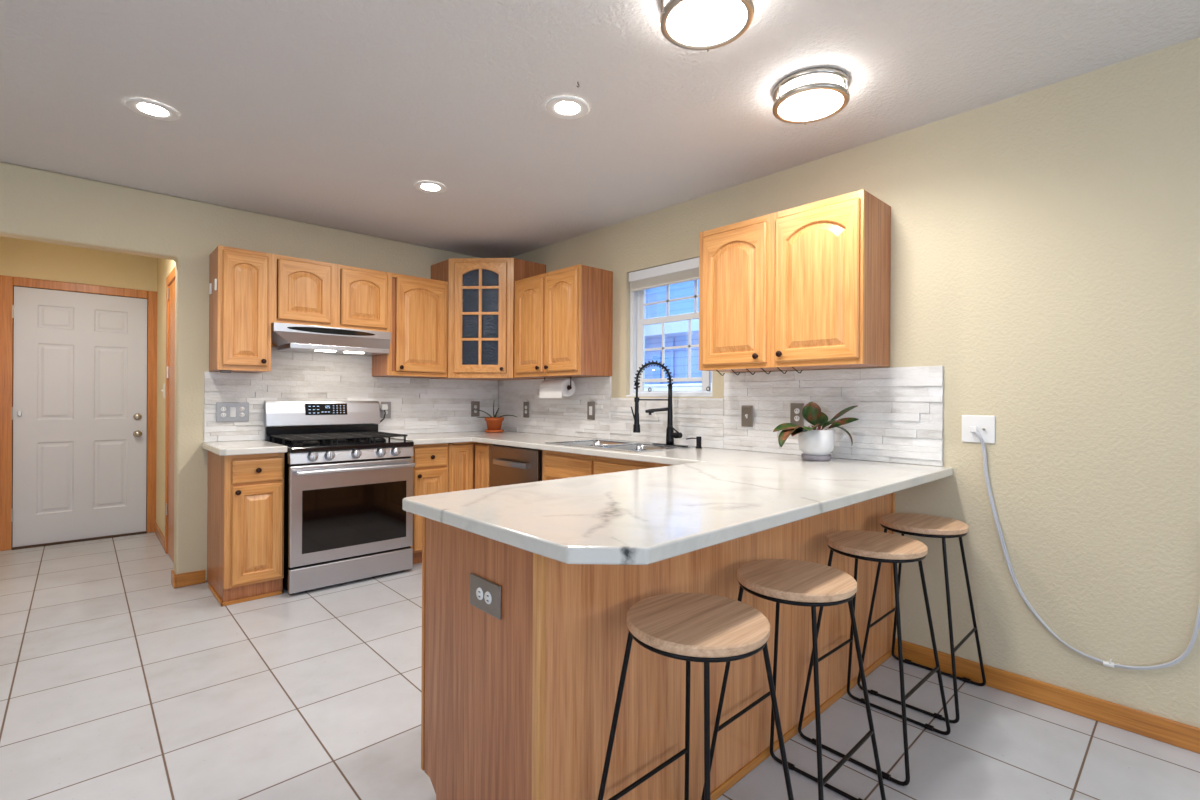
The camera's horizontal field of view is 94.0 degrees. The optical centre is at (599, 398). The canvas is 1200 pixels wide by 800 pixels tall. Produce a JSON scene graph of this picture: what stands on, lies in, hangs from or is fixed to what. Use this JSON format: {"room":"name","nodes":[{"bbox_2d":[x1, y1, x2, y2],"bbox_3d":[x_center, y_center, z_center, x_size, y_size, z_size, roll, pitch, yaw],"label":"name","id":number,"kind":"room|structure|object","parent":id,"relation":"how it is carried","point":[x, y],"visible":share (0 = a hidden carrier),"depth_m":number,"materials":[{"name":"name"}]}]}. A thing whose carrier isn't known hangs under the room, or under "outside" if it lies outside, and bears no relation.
{"room":"kitchen","nodes":[
{"label":"kitchen","id":0,"kind":"room"},
{"bbox_2d":[0,236,156,384],"bbox_3d":[-4.403,-0.052,4.691,1.070,2.474,0.120,0,0,-43],"label":"wall","id":1,"kind":"structure","parent":0,"point":[23,258],"depth_m":4.65,"materials":[{"name":"paint"}]},
{"bbox_2d":[0,275,156,550],"bbox_3d":[-4.343,0.113,4.705,0.970,2.145,0.181,0,0,-43],"label":"door","id":2,"kind":"structure","parent":1,"relation":"in","point":[78,408],"depth_m":4.65,"materials":[{"name":"white paint"}]},
{"bbox_2d":[156,258,174,557],"bbox_3d":[-3.348,-0.046,4.416,0.100,2.474,1.940,0,0,-43],"label":"wall","id":3,"kind":"structure","parent":0,"point":[164,266],"depth_m":4.72,"materials":[{"name":"paint"}]},
{"bbox_2d":[154,522,164,549],"bbox_3d":[-3.694,1.147,4.698,0.013,0.085,0.815,0,0,-43],"label":"baseboard","id":4,"kind":"structure","parent":3,"relation":"attached to","point":[159,534],"depth_m":4.66,"materials":[{"name":"brown wood"}]},
{"bbox_2d":[161,384,164,397],"bbox_3d":[-3.552,-0.064,4.546,0.020,0.120,0.075,0,0,-43],"label":"light switch","id":5,"kind":"object","parent":3,"relation":"attached to","point":[163,390],"visible":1,"depth_m":4.54,"materials":[{"name":"white plastic"}]},
{"bbox_2d":[165,267,174,562],"bbox_3d":[-3.054,0.127,4.014,0.016,2.130,0.930,0,0,-43],"label":"door","id":6,"kind":"structure","parent":3,"relation":"in","point":[170,280],"depth_m":4.22,"materials":[{"name":"brown wood"}]},
{"bbox_2d":[0,162,492,581],"bbox_3d":[-2.914,-0.044,3.406,5.300,2.474,0.130,0,0,-43],"label":"wall","id":7,"kind":"structure","parent":0,"point":[38,205],"depth_m":3.57,"materials":[{"name":"beige paint"}]},
{"bbox_2d":[171,570,204,587],"bbox_3d":[-2.671,1.152,3.630,0.165,0.085,0.143,0,0,-43],"label":"baseboard","id":8,"kind":"structure","parent":7,"relation":"attached to","point":[196,577],"depth_m":3.58,"materials":[{"name":"brown wood"}]},
{"bbox_2d":[209,245,271,372],"bbox_3d":[-2.321,-0.559,3.616,0.288,0.760,0.365,0,0,-43],"label":"upper cabinet","id":9,"kind":"object","parent":7,"relation":"attached to","point":[240,306],"visible":1,"depth_m":3.50,"materials":[{"name":"brown wood"}]},
{"bbox_2d":[209,283,211,294],"bbox_3d":[-2.493,-0.705,3.583,0.010,0.070,0.024,0,0,-43],"label":"hook","id":10,"kind":"object","parent":9,"relation":"attached to","point":[210,284],"visible":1,"depth_m":3.58,"materials":[{"name":"white plastic"}]},
{"bbox_2d":[214,279,216,290],"bbox_3d":[-2.367,-0.704,3.447,0.010,0.070,0.024,0,0,-43],"label":"hook","id":11,"kind":"object","parent":9,"relation":"attached to","point":[215,280],"visible":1,"depth_m":3.44,"materials":[{"name":"white plastic"}]},
{"bbox_2d":[219,370,231,372],"bbox_3d":[-2.327,-0.170,3.480,0.068,0.016,0.068,0,0,-43],"label":"light","id":12,"kind":"object","parent":9,"relation":"attached to","point":[221,371],"visible":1,"depth_m":3.46,"materials":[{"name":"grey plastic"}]},
{"bbox_2d":[271,254,387,331],"bbox_3d":[-1.945,-0.714,3.983,0.760,0.445,0.339,0,0,-43],"label":"upper cabinet","id":13,"kind":"object","parent":7,"relation":"attached to","point":[303,291],"visible":0.88,"depth_m":3.83,"materials":[{"name":"brown wood"}]},
{"bbox_2d":[271,322,390,355],"bbox_3d":[-1.933,-0.409,3.975,0.760,0.163,0.368,0,0,-43],"label":"range hood","id":14,"kind":"object","parent":7,"relation":"attached to","point":[288,337],"visible":0.94,"depth_m":3.84,"materials":[{"name":"silver metal"}]},
{"bbox_2d":[315,350,335,351],"bbox_3d":[-1.890,-0.330,3.855,0.120,0.005,0.065,0,0,-43],"label":"lamp","id":15,"kind":"object","parent":14,"relation":"attached to","point":[315,350],"depth_m":3.85,"materials":[{"name":"beige plastic"}]},
{"bbox_2d":[204,347,497,441],"bbox_3d":[-1.751,-0.038,4.385,2.220,0.644,0.019,0,0,-43],"label":"backsplash","id":16,"kind":"structure","parent":7,"relation":"attached to","point":[416,408],"depth_m":4.22,"materials":[{"name":"white tile"}]},
{"bbox_2d":[216,402,248,421],"bbox_3d":[-2.442,0.088,3.723,0.185,0.128,0.010,0,0,-43],"label":"wall outlet","id":17,"kind":"object","parent":16,"relation":"attached to","point":[225,411],"visible":1,"depth_m":3.72,"materials":[{"name":"silver metal"}]},
{"bbox_2d":[381,402,390,417],"bbox_3d":[-1.691,0.088,4.421,0.080,0.130,0.009,0,0,-43],"label":"wall outlet","id":18,"kind":"object","parent":16,"relation":"attached to","point":[388,412],"visible":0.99,"depth_m":4.43,"materials":[{"name":"silver metal"}]},
{"bbox_2d":[380,404,387,421],"bbox_3d":[-1.703,0.120,4.381,0.071,0.156,0.035,0,0,-43],"label":"plug","id":19,"kind":"object","parent":18,"relation":"attached to","point":[384,407],"visible":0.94,"depth_m":4.38,"materials":[{"name":"white plastic"}]},
{"bbox_2d":[471,401,479,416],"bbox_3d":[-1.105,0.090,4.966,0.085,0.135,0.009,0,0,-43],"label":"wall outlet","id":20,"kind":"object","parent":16,"relation":"attached to","point":[475,405],"visible":1,"depth_m":4.96,"materials":[{"name":"silver metal"}]},
{"bbox_2d":[371,272,447,377],"bbox_3d":[-1.483,-0.554,4.395,0.480,0.760,0.365,0,0,-43],"label":"upper cabinet","id":21,"kind":"object","parent":7,"relation":"attached to","point":[417,306],"visible":0.95,"depth_m":4.27,"materials":[{"name":"brown wood"}]},
{"bbox_2d":[430,258,545,380],"bbox_3d":[-0.937,-0.641,4.668,0.688,0.950,0.707,0,0,-43],"label":"upper cabinet","id":22,"kind":"object","parent":7,"relation":"attached to","point":[481,291],"visible":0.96,"depth_m":4.43,"materials":[{"name":"brown wood"}]},
{"bbox_2d":[485,417,503,429],"bbox_3d":[-0.917,0.218,4.855,0.166,0.116,0.166,0,0,-43],"label":"pot","id":23,"kind":"object","parent":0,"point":[493,423],"depth_m":4.80,"materials":[{"name":"ceramic"}]},
{"bbox_2d":[0,0,1199,257],"bbox_3d":[-1.042,-1.321,1.399,5.600,0.100,9.550,0,0,-43],"label":"ceiling","id":24,"kind":"structure","parent":0,"point":[326,113],"depth_m":2.29,"materials":[{"name":"paint"}]},
{"bbox_2d":[125,98,178,120],"bbox_3d":[-1.969,-1.272,2.466,0.186,0.006,0.186,0,0,-43],"label":"recessed light","id":25,"kind":"object","parent":24,"relation":"in","point":[145,107],"visible":1,"depth_m":2.46,"materials":[{"name":"white plastic"}]},
{"bbox_2d":[414,181,446,192],"bbox_3d":[-1.015,-1.267,3.354,0.186,0.006,0.186,0,0,-43],"label":"recessed light","id":26,"kind":"object","parent":24,"relation":"in","point":[425,186],"visible":1,"depth_m":3.35,"materials":[{"name":"white plastic"}]},
{"bbox_2d":[546,96,588,118],"bbox_3d":[-0.141,-1.262,2.431,0.186,0.006,0.186,0,0,-43],"label":"recessed light","id":27,"kind":"object","parent":24,"relation":"in","point":[563,107],"visible":1,"depth_m":2.42,"materials":[{"name":"white plastic"}]},
{"bbox_2d":[660,0,753,51],"bbox_3d":[0.336,-1.221,1.759,0.292,0.085,0.295,0,0,-43],"label":"ceiling lamp","id":28,"kind":"object","parent":24,"relation":"attached to","point":[687,24],"visible":1,"depth_m":1.75,"materials":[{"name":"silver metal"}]},
{"bbox_2d":[772,67,849,124],"bbox_3d":[0.851,-1.218,2.264,0.292,0.085,0.295,0,0,-43],"label":"ceiling lamp","id":29,"kind":"object","parent":24,"relation":"attached to","point":[815,94],"visible":1,"depth_m":2.20,"materials":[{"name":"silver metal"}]},
{"bbox_2d":[777,76,844,120],"bbox_3d":[0.850,-1.206,2.265,0.260,0.060,0.260,0,0,-43],"label":"diffuser","id":30,"kind":"object","parent":29,"relation":"attached to","point":[799,98],"depth_m":2.21,"materials":[{"name":"white glass"}]},
{"bbox_2d":[0,532,1199,799],"bbox_3d":[-1.056,1.253,1.399,5.600,0.100,9.550,0,0,-43],"label":"floor","id":31,"kind":"structure","parent":0,"point":[118,682],"depth_m":2.14,"materials":[{"name":"tile"}]},
{"bbox_2d":[207,451,283,606],"bbox_3d":[-2.237,0.760,3.519,0.320,0.873,0.630,0,0,-43],"label":"base cabinet","id":32,"kind":"object","parent":31,"relation":"on","point":[245,493],"visible":0.92,"depth_m":3.33,"materials":[{"name":"brown wood"}]},
{"bbox_2d":[202,440,286,455],"bbox_3d":[-2.235,0.302,3.505,0.343,0.039,0.651,0,0,-43],"label":"countertop","id":33,"kind":"structure","parent":32,"relation":"on","point":[223,448],"depth_m":3.34,"materials":[{"name":"white stone"}]},
{"bbox_2d":[264,401,414,593],"bbox_3d":[-1.782,0.607,3.847,0.774,1.185,0.726,0,0,-43],"label":"gas range","id":34,"kind":"object","parent":31,"relation":"on","point":[346,484],"visible":1,"depth_m":3.66,"materials":[{"name":"silver metal"}]},
{"bbox_2d":[268,437,413,452],"bbox_3d":[-1.789,0.299,3.857,0.774,0.057,0.635,0,0,-43],"label":"cooktop","id":35,"kind":"object","parent":34,"relation":"in","point":[294,444],"depth_m":3.66,"materials":[{"name":"metal"}]},
{"bbox_2d":[410,443,447,563],"bbox_3d":[-1.429,0.765,4.271,0.305,0.873,0.630,0,0,-43],"label":"base cabinet","id":36,"kind":"object","parent":31,"relation":"on","point":[430,470],"visible":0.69,"depth_m":4.05,"materials":[{"name":"brown wood"}]},
{"bbox_2d":[448,442,492,491],"bbox_3d":[-0.957,0.767,4.591,0.812,0.873,0.804,0,0,-43],"label":"base cabinet","id":37,"kind":"object","parent":31,"relation":"on","point":[468,462],"visible":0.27,"depth_m":4.25,"materials":[{"name":"brown wood"}]},
{"bbox_2d":[383,431,952,564],"bbox_3d":[-0.467,0.310,3.092,2.139,0.036,3.664,0,0,-43],"label":"countertop","id":38,"kind":"structure","parent":37,"relation":"on","point":[706,497],"depth_m":1.65,"materials":[{"name":"white stone"}]},
{"bbox_2d":[472,403,515,432],"bbox_3d":[-0.916,0.148,4.855,0.374,0.282,0.166,0,0,3],"label":"aloe","id":39,"kind":"object","parent":38,"relation":"on","point":[494,423],"visible":1,"depth_m":4.81,"materials":[{"name":"ceramic"}]},
{"bbox_2d":[545,439,693,452],"bbox_3d":[0.111,0.383,3.565,0.520,0.185,0.840,0,0,-43],"label":"sink","id":40,"kind":"object","parent":38,"relation":"in","point":[629,446],"visible":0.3,"depth_m":3.62,"materials":[{"name":"silver metal"}]},
{"bbox_2d":[631,360,687,446],"bbox_3d":[0.368,0.024,3.470,0.215,0.534,0.292,0,0,-43],"label":"kitchen faucet","id":41,"kind":"object","parent":38,"relation":"on","point":[670,435],"visible":1,"depth_m":3.49,"materials":[{"name":"black metal"}]},
{"bbox_2d":[686,436,701,447],"bbox_3d":[0.568,0.262,3.381,0.096,0.070,0.038,0,0,14],"label":"soap dispenser","id":42,"kind":"object","parent":38,"relation":"on","point":[698,438],"visible":1,"depth_m":3.36,"materials":[{"name":"black metal"}]},
{"bbox_2d":[773,402,858,460],"bbox_3d":[1.058,0.157,2.736,0.406,0.286,0.206,0,0,-17],"label":"potted houseplant","id":43,"kind":"object","parent":38,"relation":"on","point":[816,444],"visible":1,"depth_m":2.71,"materials":[{"name":"white ceramic"}]},
{"bbox_2d":[490,444,542,486],"bbox_3d":[-0.416,0.773,4.109,0.638,0.868,0.625,0,0,-43],"label":"dishwasher","id":44,"kind":"object","parent":31,"relation":"on","point":[509,465],"visible":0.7,"depth_m":3.91,"materials":[{"name":"silver metal"}]},
{"bbox_2d":[542,450,670,480],"bbox_3d":[0.281,0.774,3.391,0.632,0.873,1.370,0,0,-43],"label":"base cabinet","id":45,"kind":"object","parent":31,"relation":"on","point":[555,465],"visible":0.04,"depth_m":3.40,"materials":[{"name":"brown wood"}]},
{"bbox_2d":[421,492,894,799],"bbox_3d":[0.422,0.772,2.161,2.100,0.878,0.613,0,0,-43],"label":"base cabinet","id":46,"kind":"object","parent":31,"relation":"on","point":[520,705],"visible":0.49,"depth_m":1.50,"materials":[{"name":"brown wood"}]},
{"bbox_2d":[470,573,500,619],"bbox_3d":[-0.289,0.493,1.402,0.009,0.082,0.142,0,0,-43],"label":"wall outlet","id":47,"kind":"object","parent":46,"relation":"attached to","point":[485,595],"visible":1,"depth_m":1.39,"materials":[{"name":"silver metal"}]},
{"bbox_2d":[476,588,482,599],"bbox_3d":[-0.304,0.493,1.415,0.003,0.031,0.031,0,0,-43],"label":"socket","id":48,"kind":"object","parent":47,"relation":"attached to","point":[479,591],"depth_m":1.41,"materials":[{"name":"white plastic"}]},
{"bbox_2d":[484,591,491,603],"bbox_3d":[-0.278,0.493,1.386,0.003,0.031,0.031,0,0,-43],"label":"socket","id":49,"kind":"object","parent":47,"relation":"attached to","point":[487,594],"depth_m":1.38,"materials":[{"name":"white plastic"}]},
{"bbox_2d":[598,593,793,799],"bbox_3d":[0.223,0.858,1.300,0.418,0.705,0.372,0,0,-43],"label":"bar stool","id":50,"kind":"object","parent":31,"relation":"on","point":[694,627],"visible":1,"depth_m":1.28,"materials":[{"name":"brown wood"}]},
{"bbox_2d":[701,559,885,799],"bbox_3d":[0.560,0.860,1.613,0.418,0.705,0.372,0,0,-44],"label":"bar stool","id":51,"kind":"object","parent":31,"relation":"on","point":[785,581],"visible":0.97,"depth_m":1.59,"materials":[{"name":"black metal"}]},
{"bbox_2d":[798,530,950,785],"bbox_3d":[0.985,0.862,2.009,0.418,0.705,0.372,0,0,-42],"label":"bar stool","id":52,"kind":"object","parent":31,"relation":"on","point":[874,546],"visible":0.98,"depth_m":1.96,"materials":[{"name":"black metal"}]},
{"bbox_2d":[857,513,985,723],"bbox_3d":[1.351,0.864,2.349,0.418,0.705,0.372,0,0,-43],"label":"bar stool","id":53,"kind":"object","parent":31,"relation":"on","point":[922,525],"visible":0.98,"depth_m":2.31,"materials":[{"name":"black metal"}]},
{"bbox_2d":[508,37,1199,727],"bbox_3d":[1.559,-0.019,2.582,0.130,2.474,7.430,0,0,-43],"label":"wall","id":54,"kind":"structure","parent":0,"point":[1045,241],"depth_m":2.23,"materials":[{"name":"beige paint"}]},
{"bbox_2d":[514,264,612,378],"bbox_3d":[-0.309,-0.548,4.229,0.365,0.760,0.785,0,0,-43],"label":"upper cabinet","id":55,"kind":"object","parent":54,"relation":"attached to","point":[563,322],"visible":1,"depth_m":4.01,"materials":[{"name":"brown wood"}]},
{"bbox_3d":[-0.327,-0.120,4.296,0.012,0.095,0.330,0,0,-43],"label":"paper towel holder","id":56,"kind":"object","parent":55,"relation":"attached to","visible":0},
{"bbox_2d":[539,379,574,397],"bbox_3d":[-0.328,-0.079,4.295,0.134,0.144,0.278,0,0,-43],"label":"paper towel roll","id":57,"kind":"object","parent":56,"relation":"hanging from","point":[552,388],"visible":1,"depth_m":4.22,"materials":[{"name":"paper"}]},
{"bbox_2d":[626,280,712,396],"bbox_3d":[0.482,-0.453,3.736,0.120,0.880,0.740,0,0,-43],"label":"window","id":58,"kind":"structure","parent":54,"relation":"in","point":[638,321],"depth_m":3.83,"materials":[{"name":"white plastic"}]},
{"bbox_2d":[629,257,698,311],"bbox_3d":[0.448,-0.504,3.703,0.035,0.770,0.700,0,0,-43],"label":"window blind","id":59,"kind":"object","parent":58,"relation":"attached to","point":[686,270],"visible":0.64,"depth_m":3.71,"materials":[{"name":"white fabric"}]},
{"bbox_2d":[641,383,701,392],"bbox_3d":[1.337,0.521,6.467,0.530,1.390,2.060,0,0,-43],"label":"window sill","id":60,"kind":"structure","parent":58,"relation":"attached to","point":[696,386],"depth_m":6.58,"materials":[{"name":"white paint"}]},
{"bbox_2d":[498,366,942,465],"bbox_3d":[0.297,0.067,3.829,0.019,0.456,3.624,0,0,-43],"label":"backsplash","id":61,"kind":"structure","parent":54,"relation":"attached to","point":[921,393],"depth_m":3.11,"materials":[{"name":"white tile"}]},
{"bbox_2d":[523,402,528,417],"bbox_3d":[-0.635,0.093,4.809,0.009,0.135,0.080,0,0,-43],"label":"wall outlet","id":62,"kind":"object","parent":61,"relation":"attached to","point":[525,404],"visible":1,"depth_m":4.80,"materials":[{"name":"silver metal"}]},
{"bbox_2d":[587,402,594,419],"bbox_3d":[-0.068,0.089,4.199,0.010,0.135,0.082,0,0,-43],"label":"light switch","id":63,"kind":"object","parent":61,"relation":"attached to","point":[590,405],"visible":1,"depth_m":4.19,"materials":[{"name":"silver metal"}]},
{"bbox_2d":[741,406,752,426],"bbox_3d":[0.841,0.100,3.213,0.020,0.122,0.075,0,0,-43],"label":"light switch","id":64,"kind":"object","parent":61,"relation":"attached to","point":[747,411],"visible":1,"depth_m":3.21,"materials":[{"name":"silver metal"}]},
{"bbox_2d":[790,403,803,425],"bbox_3d":[1.054,0.085,2.993,0.009,0.122,0.078,0,0,-43],"label":"wall outlet","id":65,"kind":"object","parent":61,"relation":"attached to","point":[796,417],"visible":0.88,"depth_m":2.99,"materials":[{"name":"silver metal"}]},
{"bbox_2d":[699,189,890,371],"bbox_3d":[0.952,-0.538,2.873,0.365,0.765,0.888,0,0,-43],"label":"upper cabinet","id":66,"kind":"object","parent":54,"relation":"attached to","point":[808,286],"visible":1,"depth_m":2.66,"materials":[{"name":"brown wood"}]},
{"bbox_2d":[962,415,994,443],"bbox_3d":[1.623,0.130,2.405,0.016,0.118,0.122,0,0,-43],"label":"wall outlet","id":67,"kind":"object","parent":54,"relation":"attached to","point":[985,424],"visible":1,"depth_m":2.40,"materials":[{"name":"white plastic"}]},
{"bbox_2d":[969,426,1199,669],"bbox_3d":[1.839,0.561,2.165,0.028,0.884,0.702,0,0,-44],"label":"cable","id":68,"kind":"object","parent":67,"relation":"hanging from","point":[1185,653],"visible":1,"depth_m":2.25,"materials":[{"name":"white plastic"}]},
{"bbox_2d":[894,638,1199,753],"bbox_3d":[2.711,1.181,1.231,0.014,0.085,3.875,0,0,-43],"label":"baseboard","id":69,"kind":"structure","parent":54,"relation":"attached to","point":[1165,730],"depth_m":2.18,"materials":[{"name":"brown wood"}]},
{"label":"outside","id":70,"kind":"structure","parent":0,"visible":0},
{"bbox_3d":[1.722,1.868,9.004,8.870,0.100,14.000,0,0,-43],"label":"ground","id":71,"kind":"structure","parent":70,"visible":0},
{"bbox_2d":[644,279,701,384],"bbox_3d":[1.576,-0.132,8.857,3.300,3.900,8.000,0,0,-43],"label":"house","id":72,"kind":"structure","parent":71,"relation":"on","point":[676,333],"depth_m":7.63,"materials":[{"name":"blue"}]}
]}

